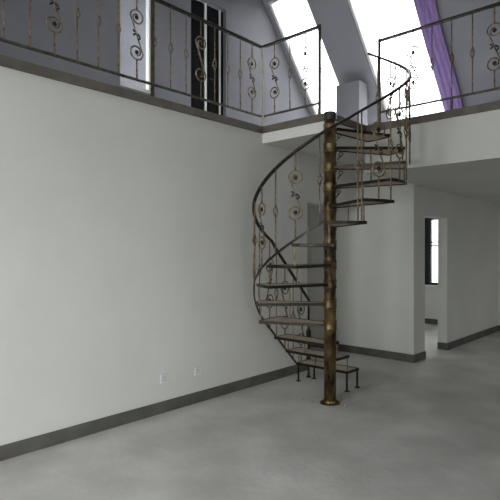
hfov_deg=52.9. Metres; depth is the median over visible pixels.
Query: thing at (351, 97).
wall pier
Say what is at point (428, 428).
floor
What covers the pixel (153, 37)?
loft railing
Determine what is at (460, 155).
slab
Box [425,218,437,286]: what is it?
window
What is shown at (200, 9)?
door
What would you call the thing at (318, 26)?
loft railing
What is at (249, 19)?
wall
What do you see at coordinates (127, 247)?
wall
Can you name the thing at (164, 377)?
wall socket
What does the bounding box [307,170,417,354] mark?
wall
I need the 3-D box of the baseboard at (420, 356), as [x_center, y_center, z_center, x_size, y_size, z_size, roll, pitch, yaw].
[0.891,1.448,8.114,3.848,0.105,0.368,0,0,43]
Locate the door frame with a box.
[120,0,150,93]
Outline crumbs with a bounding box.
[301,394,358,413]
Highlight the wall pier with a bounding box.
[336,80,366,125]
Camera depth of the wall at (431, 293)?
10.14 m
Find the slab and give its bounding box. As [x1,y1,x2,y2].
[0,66,499,203]
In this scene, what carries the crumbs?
on the floor
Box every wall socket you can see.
[160,373,167,383]
[195,366,201,375]
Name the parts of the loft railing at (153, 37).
rail, post, handrail, post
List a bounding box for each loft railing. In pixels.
[0,0,263,125]
[263,24,320,116]
[376,2,499,123]
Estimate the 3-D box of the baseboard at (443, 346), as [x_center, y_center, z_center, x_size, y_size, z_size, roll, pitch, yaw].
[3.732,1.448,8.477,0.158,0.105,2.468,0,0,43]
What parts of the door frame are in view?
pane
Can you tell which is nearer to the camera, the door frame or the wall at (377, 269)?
the door frame
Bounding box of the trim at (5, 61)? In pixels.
[0,54,499,133]
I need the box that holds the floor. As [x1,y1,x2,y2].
[0,323,499,499]
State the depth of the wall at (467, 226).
7.94 m
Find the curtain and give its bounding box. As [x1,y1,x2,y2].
[414,0,462,110]
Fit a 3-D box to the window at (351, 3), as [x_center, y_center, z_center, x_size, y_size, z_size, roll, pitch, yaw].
[2.217,-2.711,7.337,0.917,2.349,1.997,0,0,43]
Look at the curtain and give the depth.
6.81 m
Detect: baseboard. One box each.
[0,365,307,460]
[307,344,425,362]
[425,318,499,330]
[437,325,498,349]
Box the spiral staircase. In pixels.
[252,52,412,405]
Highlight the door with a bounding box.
[191,0,222,114]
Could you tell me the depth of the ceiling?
7.00 m
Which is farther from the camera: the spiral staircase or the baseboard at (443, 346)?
the baseboard at (443, 346)
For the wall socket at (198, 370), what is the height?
0.086 m
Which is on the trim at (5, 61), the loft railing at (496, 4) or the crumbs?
the loft railing at (496, 4)
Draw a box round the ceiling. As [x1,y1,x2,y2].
[262,0,499,124]
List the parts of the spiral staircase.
spacer rod, spacer rod, rail, spacer rod, spacer rod, tread frame, tread frame, tread frame, leg, tread frame, tread frame, newel post, tread frame, tread frame, tread frame, spacer rod, plate, handrail, tread frame, leg, leg, tread frame, tread frame, spacer rod, tread frame, tread frame, tread frame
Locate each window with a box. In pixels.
[268,0,339,114]
[347,0,443,120]
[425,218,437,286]
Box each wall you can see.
[0,0,310,125]
[0,82,359,445]
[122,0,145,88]
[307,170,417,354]
[418,186,497,352]
[425,204,499,324]
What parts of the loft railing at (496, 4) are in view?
post, handrail, rail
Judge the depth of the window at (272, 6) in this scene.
8.09 m
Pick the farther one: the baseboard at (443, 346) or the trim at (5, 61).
the baseboard at (443, 346)
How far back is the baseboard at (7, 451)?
4.37 m
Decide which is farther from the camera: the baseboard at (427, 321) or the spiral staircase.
the baseboard at (427, 321)
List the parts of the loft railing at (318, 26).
handrail, rail, post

